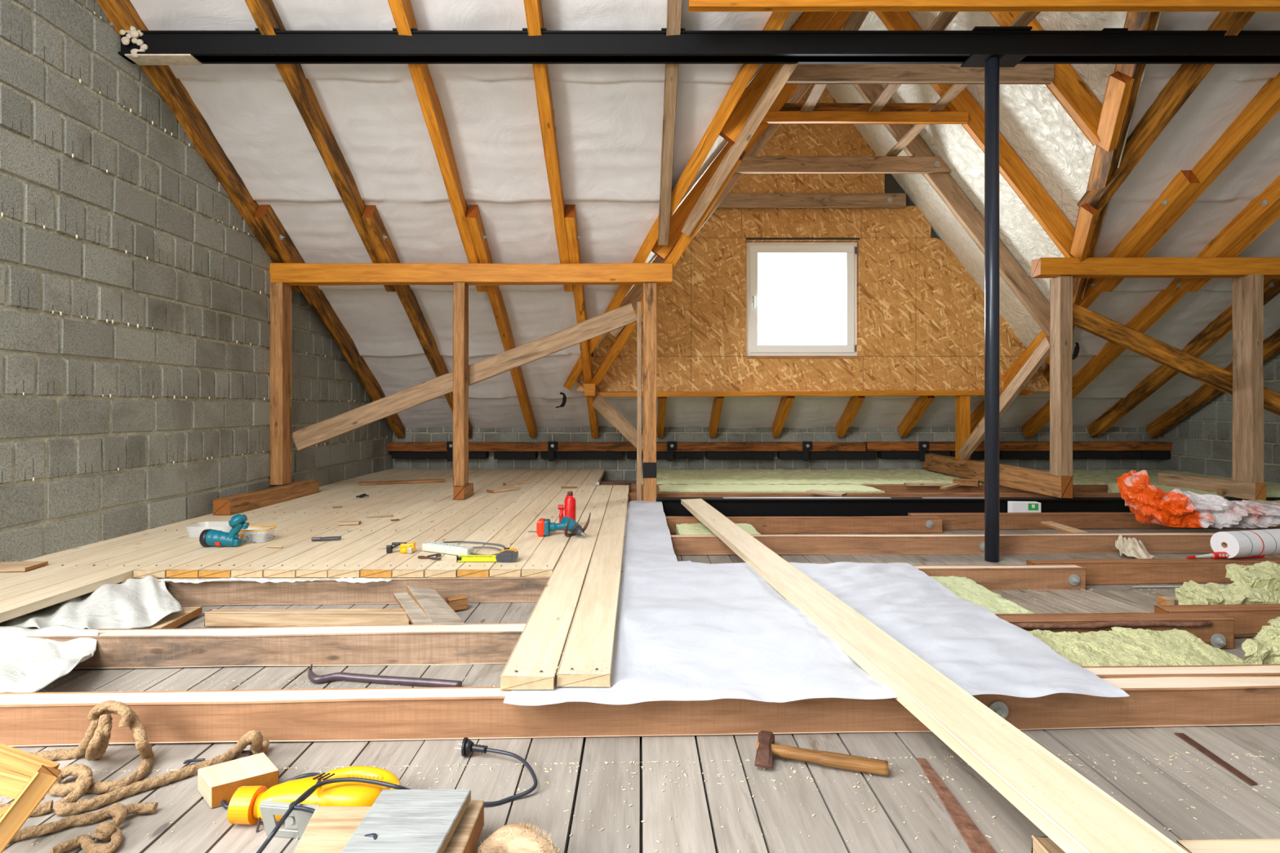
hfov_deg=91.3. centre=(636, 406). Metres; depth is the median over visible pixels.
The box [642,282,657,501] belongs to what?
post
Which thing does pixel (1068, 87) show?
rafter
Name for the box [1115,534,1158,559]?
crumpled paper
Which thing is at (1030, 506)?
print
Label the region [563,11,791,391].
rafter
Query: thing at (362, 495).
scrap
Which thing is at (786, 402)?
rafter
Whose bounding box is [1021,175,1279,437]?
rafter
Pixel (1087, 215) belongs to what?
cleat
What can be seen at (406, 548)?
clamp
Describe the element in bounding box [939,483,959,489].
scrap
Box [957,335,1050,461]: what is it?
brace
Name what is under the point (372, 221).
rafter
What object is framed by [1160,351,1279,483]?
wall
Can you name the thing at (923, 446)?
strap
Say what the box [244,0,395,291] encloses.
rafter
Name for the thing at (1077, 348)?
flap
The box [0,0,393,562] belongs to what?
wall
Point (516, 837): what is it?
chunk
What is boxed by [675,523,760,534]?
slab
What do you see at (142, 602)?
sheet
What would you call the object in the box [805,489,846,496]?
scrap
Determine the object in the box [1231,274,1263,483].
post
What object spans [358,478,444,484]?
scrap
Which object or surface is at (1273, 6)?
wooden beam
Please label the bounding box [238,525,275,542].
tub
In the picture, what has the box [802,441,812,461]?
strap
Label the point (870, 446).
wall plate
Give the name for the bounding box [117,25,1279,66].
steel beam
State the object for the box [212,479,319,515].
sill timber
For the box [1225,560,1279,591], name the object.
piece
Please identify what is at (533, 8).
rafter
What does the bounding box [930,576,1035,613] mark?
slab
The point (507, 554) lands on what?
tape measure
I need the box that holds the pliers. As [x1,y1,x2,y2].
[311,536,341,541]
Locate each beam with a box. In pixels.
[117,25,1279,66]
[584,390,1032,397]
[656,497,1279,516]
[688,0,1279,12]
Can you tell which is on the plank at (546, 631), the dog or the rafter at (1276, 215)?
the dog
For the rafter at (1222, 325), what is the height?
1.998 m
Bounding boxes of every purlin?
[269,262,672,285]
[1031,257,1279,278]
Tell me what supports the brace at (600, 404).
attached to the beam at (866, 393)
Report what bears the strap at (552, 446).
attached to the wall plate at (411, 446)
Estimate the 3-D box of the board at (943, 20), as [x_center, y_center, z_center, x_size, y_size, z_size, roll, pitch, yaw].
[1.820,-2.290,4.025,0.096,0.028,1.850,0,-1,0]
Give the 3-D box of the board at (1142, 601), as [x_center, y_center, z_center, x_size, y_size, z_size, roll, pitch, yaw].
[2.184,0.841,2.570,0.236,0.026,0.544,0,0,-7]
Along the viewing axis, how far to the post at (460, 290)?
4.83 m
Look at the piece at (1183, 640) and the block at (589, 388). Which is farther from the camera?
the block at (589, 388)
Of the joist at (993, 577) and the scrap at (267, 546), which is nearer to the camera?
the joist at (993, 577)
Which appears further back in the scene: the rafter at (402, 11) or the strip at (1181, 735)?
the rafter at (402, 11)
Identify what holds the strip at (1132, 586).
on the floor
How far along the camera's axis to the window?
6.45 m
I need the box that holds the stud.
[636,301,641,500]
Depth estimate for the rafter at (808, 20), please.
3.99 m
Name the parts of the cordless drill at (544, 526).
handle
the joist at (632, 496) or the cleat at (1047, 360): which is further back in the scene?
the cleat at (1047, 360)
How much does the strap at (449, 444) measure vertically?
0.225 m
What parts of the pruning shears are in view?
handle, handle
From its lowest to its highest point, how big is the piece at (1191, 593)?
0.150 m
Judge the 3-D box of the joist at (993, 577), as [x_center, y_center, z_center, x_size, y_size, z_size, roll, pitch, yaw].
[1.540,0.798,2.904,1.081,0.111,0.097,0,0,-2]
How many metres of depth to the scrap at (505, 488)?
5.28 m
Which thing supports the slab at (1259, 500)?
on the floor
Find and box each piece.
[1111,626,1243,665]
[1174,580,1279,604]
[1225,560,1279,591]
[1241,617,1279,664]
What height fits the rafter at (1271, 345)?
2.003 m
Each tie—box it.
[716,192,906,208]
[733,155,951,173]
[760,111,968,124]
[779,102,951,111]
[780,63,1054,84]
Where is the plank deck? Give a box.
[0,468,604,622]
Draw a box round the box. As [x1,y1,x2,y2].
[1007,501,1040,512]
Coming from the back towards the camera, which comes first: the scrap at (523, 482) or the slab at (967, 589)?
the scrap at (523, 482)
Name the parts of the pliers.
handle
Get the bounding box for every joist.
[0,675,1279,747]
[27,622,617,669]
[119,571,622,606]
[599,484,1107,493]
[624,532,1214,555]
[627,492,1120,502]
[665,515,942,533]
[907,511,1279,530]
[913,564,1086,591]
[994,612,1234,648]
[1026,557,1279,585]
[1081,664,1279,677]
[1153,604,1279,637]
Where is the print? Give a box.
[1027,503,1038,510]
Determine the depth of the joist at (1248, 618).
2.31 m
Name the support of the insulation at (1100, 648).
on the floor
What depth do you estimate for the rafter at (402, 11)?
3.94 m
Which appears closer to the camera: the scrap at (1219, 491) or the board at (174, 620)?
the board at (174, 620)
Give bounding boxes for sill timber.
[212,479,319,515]
[921,453,1073,498]
[1157,472,1266,500]
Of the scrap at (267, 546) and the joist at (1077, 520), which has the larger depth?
the joist at (1077, 520)
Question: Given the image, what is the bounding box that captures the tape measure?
[456,547,518,562]
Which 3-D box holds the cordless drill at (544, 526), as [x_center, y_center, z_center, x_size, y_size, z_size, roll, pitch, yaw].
[-0.391,0.662,3.458,0.312,0.094,0.172,0,0,19]
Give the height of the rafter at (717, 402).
0.574 m
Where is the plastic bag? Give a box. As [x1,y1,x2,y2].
[1116,470,1279,528]
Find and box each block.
[197,752,279,808]
[445,594,467,611]
[453,482,473,500]
[584,383,595,395]
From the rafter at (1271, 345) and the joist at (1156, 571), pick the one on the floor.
the joist at (1156, 571)
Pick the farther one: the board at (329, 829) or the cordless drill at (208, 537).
the cordless drill at (208, 537)
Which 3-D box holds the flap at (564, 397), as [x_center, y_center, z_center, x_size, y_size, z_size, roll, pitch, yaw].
[-0.798,-0.070,6.587,0.080,0.167,0.124,0,0,-40]
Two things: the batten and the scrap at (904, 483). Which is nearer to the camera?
the batten
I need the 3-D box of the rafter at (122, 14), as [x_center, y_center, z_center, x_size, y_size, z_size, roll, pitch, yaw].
[-2.801,-1.851,3.866,0.083,1.811,2.732,0,0,0]
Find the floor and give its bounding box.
[0,480,1279,852]
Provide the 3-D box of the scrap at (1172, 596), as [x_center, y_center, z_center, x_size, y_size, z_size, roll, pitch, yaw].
[2.510,0.820,2.672,0.500,0.021,0.101,0,0,0]
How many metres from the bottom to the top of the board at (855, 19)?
0.026 m
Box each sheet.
[0,574,182,629]
[0,625,98,693]
[502,500,1129,706]
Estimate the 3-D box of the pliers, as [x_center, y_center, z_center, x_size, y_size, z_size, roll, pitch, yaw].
[-1.648,0.700,3.322,0.143,0.018,0.042,0,0,-10]
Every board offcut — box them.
[393,592,435,624]
[406,585,465,624]
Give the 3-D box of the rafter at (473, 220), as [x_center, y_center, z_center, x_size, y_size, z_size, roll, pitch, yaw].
[-1.186,-0.567,5.890,0.102,1.841,2.783,0,0,0]
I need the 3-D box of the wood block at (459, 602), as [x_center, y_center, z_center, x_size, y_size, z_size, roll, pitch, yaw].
[-0.755,0.822,2.623,0.078,0.051,0.052,0,0,-32]
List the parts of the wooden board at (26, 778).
rail, rail, rail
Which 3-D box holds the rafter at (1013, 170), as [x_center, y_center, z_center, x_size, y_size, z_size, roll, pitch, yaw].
[2.634,-2.229,4.870,1.727,2.165,0.067,0,0,0]
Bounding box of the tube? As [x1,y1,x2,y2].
[1186,551,1265,559]
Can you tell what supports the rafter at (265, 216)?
on the purlin at (290, 273)
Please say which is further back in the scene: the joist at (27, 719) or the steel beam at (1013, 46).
the steel beam at (1013, 46)
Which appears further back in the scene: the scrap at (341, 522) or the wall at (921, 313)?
the wall at (921, 313)
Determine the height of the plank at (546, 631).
0.039 m
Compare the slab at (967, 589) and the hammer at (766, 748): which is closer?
the hammer at (766, 748)
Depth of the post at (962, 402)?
6.30 m
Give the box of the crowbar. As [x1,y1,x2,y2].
[307,664,462,687]
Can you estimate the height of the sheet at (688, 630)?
0.033 m
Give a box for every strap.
[446,441,453,461]
[547,441,557,461]
[666,441,676,461]
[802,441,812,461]
[919,441,928,461]
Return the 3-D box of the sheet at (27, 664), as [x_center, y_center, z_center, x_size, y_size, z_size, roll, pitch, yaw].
[-1.865,0.756,1.938,0.806,0.062,0.307,0,0,43]
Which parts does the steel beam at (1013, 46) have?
seat plate, seat plate, seat plate, seat plate, splice plate, seat plate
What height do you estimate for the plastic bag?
0.345 m
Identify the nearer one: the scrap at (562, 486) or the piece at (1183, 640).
the piece at (1183, 640)
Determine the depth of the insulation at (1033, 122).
5.15 m
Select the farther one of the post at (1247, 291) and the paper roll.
the post at (1247, 291)
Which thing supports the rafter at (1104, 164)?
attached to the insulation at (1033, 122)
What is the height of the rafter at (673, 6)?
1.537 m
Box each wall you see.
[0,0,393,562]
[392,426,1160,480]
[577,84,1049,391]
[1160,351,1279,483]
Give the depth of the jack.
3.62 m
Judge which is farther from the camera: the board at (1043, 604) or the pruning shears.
the pruning shears
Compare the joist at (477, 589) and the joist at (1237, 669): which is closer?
the joist at (1237, 669)
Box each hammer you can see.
[595,480,631,485]
[754,730,888,776]
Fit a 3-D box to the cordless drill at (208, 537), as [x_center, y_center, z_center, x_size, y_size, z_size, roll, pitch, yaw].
[-2.087,0.628,3.183,0.222,0.167,0.088,0,0,0]
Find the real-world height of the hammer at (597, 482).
0.036 m
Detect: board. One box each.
[0,743,62,852]
[136,606,202,628]
[204,608,411,626]
[293,806,371,852]
[341,789,471,852]
[443,800,484,852]
[800,11,868,111]
[867,11,958,112]
[884,11,1040,155]
[991,588,1089,613]
[1035,588,1150,613]
[1087,589,1257,637]
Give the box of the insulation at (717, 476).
[635,468,981,484]
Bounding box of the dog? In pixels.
[564,512,591,537]
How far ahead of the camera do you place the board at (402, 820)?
1.12 m
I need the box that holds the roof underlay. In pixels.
[129,0,1279,429]
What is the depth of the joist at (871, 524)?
4.21 m
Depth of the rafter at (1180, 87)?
3.86 m
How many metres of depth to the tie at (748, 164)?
5.63 m
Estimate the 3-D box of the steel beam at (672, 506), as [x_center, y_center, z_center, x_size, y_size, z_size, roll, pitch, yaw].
[3.100,0.775,4.850,5.900,0.149,0.110,0,0,0]
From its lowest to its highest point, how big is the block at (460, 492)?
0.104 m
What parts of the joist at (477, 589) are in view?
membrane edge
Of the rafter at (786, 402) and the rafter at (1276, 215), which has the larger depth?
the rafter at (786, 402)
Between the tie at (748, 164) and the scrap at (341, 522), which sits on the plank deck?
the scrap at (341, 522)
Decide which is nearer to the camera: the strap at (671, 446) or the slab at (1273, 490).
the slab at (1273, 490)
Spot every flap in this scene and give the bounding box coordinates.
[555,391,566,408]
[1071,342,1079,359]
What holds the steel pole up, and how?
on the floor
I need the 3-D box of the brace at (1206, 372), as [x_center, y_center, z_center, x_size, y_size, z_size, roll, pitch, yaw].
[4.377,-0.318,4.929,2.021,0.995,0.064,0,0,0]
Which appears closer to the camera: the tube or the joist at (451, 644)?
the joist at (451, 644)
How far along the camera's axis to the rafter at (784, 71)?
3.97 m
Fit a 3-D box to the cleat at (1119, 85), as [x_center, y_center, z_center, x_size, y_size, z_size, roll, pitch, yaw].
[2.898,-1.788,3.811,0.110,0.351,0.485,0,0,26]
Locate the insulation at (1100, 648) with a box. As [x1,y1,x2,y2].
[1025,629,1222,666]
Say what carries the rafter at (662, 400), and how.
on the wall plate at (411, 446)
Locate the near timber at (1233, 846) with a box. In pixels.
[1175,839,1279,852]
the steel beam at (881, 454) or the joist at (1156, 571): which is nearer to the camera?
the joist at (1156, 571)
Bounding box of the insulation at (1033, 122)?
[564,11,1161,388]
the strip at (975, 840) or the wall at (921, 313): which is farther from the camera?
the wall at (921, 313)
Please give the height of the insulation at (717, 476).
0.162 m
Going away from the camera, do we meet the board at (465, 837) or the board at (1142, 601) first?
the board at (465, 837)
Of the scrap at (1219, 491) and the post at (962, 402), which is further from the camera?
the post at (962, 402)
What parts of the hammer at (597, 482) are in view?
handle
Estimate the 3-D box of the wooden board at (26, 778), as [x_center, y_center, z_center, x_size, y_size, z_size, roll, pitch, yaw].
[-1.198,0.705,1.120,0.296,0.266,0.120,0,0,0]
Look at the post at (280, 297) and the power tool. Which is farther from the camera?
the post at (280, 297)
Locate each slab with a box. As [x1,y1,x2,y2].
[658,484,884,493]
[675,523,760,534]
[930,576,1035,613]
[937,470,1276,484]
[1106,482,1279,497]
[1229,499,1279,503]
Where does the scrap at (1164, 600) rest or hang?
on the board at (1142, 601)
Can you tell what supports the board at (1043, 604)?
on the floor
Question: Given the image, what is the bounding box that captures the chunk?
[476,821,559,852]
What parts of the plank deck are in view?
power strip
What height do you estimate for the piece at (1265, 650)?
0.158 m
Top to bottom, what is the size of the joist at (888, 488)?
0.142 m
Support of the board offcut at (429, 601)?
on the board offcut at (415, 615)
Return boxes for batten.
[1031,835,1065,852]
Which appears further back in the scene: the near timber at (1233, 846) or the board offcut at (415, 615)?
the board offcut at (415, 615)
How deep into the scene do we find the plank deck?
3.33 m
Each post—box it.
[269,282,291,484]
[453,282,468,485]
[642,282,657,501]
[955,395,970,459]
[1049,275,1072,475]
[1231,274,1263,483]
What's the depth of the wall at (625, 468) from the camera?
7.27 m
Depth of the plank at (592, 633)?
2.18 m
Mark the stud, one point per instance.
(638, 304)
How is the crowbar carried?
on the floor
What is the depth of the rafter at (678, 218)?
4.84 m
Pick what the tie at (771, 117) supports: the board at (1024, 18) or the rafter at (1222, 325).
the board at (1024, 18)
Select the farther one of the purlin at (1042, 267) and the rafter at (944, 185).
the rafter at (944, 185)
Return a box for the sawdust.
[0,524,1279,852]
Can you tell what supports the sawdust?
on the floor
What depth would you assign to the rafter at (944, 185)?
5.66 m
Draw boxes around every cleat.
[1044,355,1049,364]
[1069,202,1099,262]
[1095,70,1133,152]
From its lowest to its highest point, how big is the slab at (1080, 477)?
0.152 m
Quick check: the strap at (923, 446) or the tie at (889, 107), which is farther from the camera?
the strap at (923, 446)
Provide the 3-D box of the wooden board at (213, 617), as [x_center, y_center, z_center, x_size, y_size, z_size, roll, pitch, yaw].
[-1.275,0.822,2.441,0.790,0.057,0.054,0,0,0]
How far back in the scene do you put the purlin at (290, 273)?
4.83 m
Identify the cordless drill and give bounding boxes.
[199,514,249,546]
[536,515,586,536]
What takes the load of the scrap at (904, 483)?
on the joist at (888, 488)
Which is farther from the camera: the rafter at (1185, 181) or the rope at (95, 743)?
the rafter at (1185, 181)
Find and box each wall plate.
[386,441,866,451]
[863,441,1172,451]
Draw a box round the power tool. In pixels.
[221,737,537,852]
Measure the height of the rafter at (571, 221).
1.841 m
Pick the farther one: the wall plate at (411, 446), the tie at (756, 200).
the wall plate at (411, 446)
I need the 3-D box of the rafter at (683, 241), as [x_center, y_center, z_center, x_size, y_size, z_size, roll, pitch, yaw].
[0.129,-0.964,5.201,0.147,1.530,2.527,0,0,-26]
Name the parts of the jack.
pump lever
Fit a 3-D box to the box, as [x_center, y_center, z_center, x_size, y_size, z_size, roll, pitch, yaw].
[2.860,0.777,4.619,0.200,0.150,0.073,0,0,6]
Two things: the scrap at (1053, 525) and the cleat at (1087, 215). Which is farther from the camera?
the cleat at (1087, 215)
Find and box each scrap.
[0,560,48,572]
[266,546,283,547]
[337,520,360,524]
[355,493,368,497]
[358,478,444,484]
[366,514,393,517]
[486,485,519,493]
[502,480,530,485]
[560,486,577,488]
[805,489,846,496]
[903,482,952,485]
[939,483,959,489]
[952,478,979,486]
[1040,521,1088,533]
[1156,593,1178,604]
[1156,595,1174,604]
[1217,488,1226,493]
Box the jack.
[557,491,575,523]
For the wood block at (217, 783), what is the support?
on the floor
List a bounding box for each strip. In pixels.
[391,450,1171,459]
[915,757,996,852]
[1132,586,1180,587]
[1173,733,1257,785]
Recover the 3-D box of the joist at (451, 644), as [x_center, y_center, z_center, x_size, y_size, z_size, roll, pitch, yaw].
[-0.970,0.799,2.095,3.742,0.115,0.086,0,0,-2]
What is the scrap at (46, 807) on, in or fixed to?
on the floor
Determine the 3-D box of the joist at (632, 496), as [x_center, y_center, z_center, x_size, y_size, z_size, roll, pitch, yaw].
[1.580,0.788,5.255,8.840,0.136,0.078,0,0,0]
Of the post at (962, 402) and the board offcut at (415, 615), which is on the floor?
the board offcut at (415, 615)
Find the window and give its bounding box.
[746,242,859,358]
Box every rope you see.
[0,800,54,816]
[10,801,159,852]
[28,700,269,816]
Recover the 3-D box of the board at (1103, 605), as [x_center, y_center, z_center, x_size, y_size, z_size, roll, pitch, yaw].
[1.946,0.840,2.570,0.236,0.024,0.544,0,0,-7]
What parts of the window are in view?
handle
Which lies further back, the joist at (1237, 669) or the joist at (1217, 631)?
the joist at (1217, 631)
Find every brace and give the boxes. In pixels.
[291,302,636,450]
[591,394,643,452]
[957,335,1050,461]
[972,371,1017,431]
[1072,302,1279,415]
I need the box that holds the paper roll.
[1210,528,1279,558]
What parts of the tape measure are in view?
blade, yellow trim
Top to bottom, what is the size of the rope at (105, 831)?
0.039 m
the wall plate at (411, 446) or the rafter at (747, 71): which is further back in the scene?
the wall plate at (411, 446)
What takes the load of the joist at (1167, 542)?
on the floor
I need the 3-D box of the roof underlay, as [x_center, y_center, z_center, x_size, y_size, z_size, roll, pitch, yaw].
[1.645,-1.320,4.825,9.010,3.242,5.050,0,0,0]
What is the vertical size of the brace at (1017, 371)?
0.678 m
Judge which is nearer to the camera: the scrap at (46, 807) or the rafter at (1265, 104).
the scrap at (46, 807)
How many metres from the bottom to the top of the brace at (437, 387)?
1.177 m
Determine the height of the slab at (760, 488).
0.157 m
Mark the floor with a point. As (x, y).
(789, 808)
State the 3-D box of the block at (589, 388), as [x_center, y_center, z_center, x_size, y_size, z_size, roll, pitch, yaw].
[-0.464,-0.170,6.220,0.108,0.121,0.122,0,0,0]
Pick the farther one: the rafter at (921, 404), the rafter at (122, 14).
the rafter at (921, 404)
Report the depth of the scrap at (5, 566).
2.74 m
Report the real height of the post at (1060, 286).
1.536 m
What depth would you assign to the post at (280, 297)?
4.83 m
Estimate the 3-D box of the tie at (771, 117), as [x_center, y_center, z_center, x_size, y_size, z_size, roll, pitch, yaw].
[1.709,-2.230,4.825,1.681,0.084,0.050,0,0,0]
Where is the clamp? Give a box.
[386,542,415,553]
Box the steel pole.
[984,56,999,562]
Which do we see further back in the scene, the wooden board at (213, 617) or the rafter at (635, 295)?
the rafter at (635, 295)
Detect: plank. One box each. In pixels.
[499,484,613,690]
[555,484,629,687]
[680,498,1187,852]
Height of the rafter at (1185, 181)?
1.997 m
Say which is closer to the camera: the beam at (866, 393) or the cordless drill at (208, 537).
the cordless drill at (208, 537)
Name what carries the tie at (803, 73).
attached to the rafter at (1068, 87)
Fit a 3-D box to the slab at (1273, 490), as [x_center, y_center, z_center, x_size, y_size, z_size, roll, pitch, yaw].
[5.050,0.734,5.301,1.710,0.115,0.712,0,0,0]
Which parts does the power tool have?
power cord, plate, handle, power cord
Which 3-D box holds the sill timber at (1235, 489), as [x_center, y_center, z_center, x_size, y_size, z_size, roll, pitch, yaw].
[4.663,0.640,5.110,0.100,0.134,0.785,0,0,-6]
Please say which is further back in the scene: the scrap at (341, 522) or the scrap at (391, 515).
the scrap at (391, 515)
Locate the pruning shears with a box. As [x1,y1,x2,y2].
[417,553,441,559]
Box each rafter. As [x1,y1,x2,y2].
[96,0,301,291]
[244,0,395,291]
[253,204,405,437]
[361,204,472,437]
[387,0,487,292]
[465,204,537,437]
[523,0,573,291]
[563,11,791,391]
[564,204,598,437]
[590,150,746,386]
[608,84,812,338]
[651,11,851,260]
[657,0,682,244]
[657,396,666,437]
[680,62,798,235]
[708,396,724,437]
[719,11,837,145]
[771,395,794,437]
[835,395,865,437]
[853,84,1049,336]
[874,11,1075,257]
[897,395,934,438]
[970,169,1199,434]
[989,11,1102,146]
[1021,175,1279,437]
[1043,11,1160,386]
[1077,11,1255,213]
[1086,278,1279,437]
[1102,71,1279,292]
[1146,328,1279,437]
[1188,208,1279,291]
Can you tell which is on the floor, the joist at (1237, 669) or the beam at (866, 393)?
the joist at (1237, 669)
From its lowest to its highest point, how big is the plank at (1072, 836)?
0.041 m

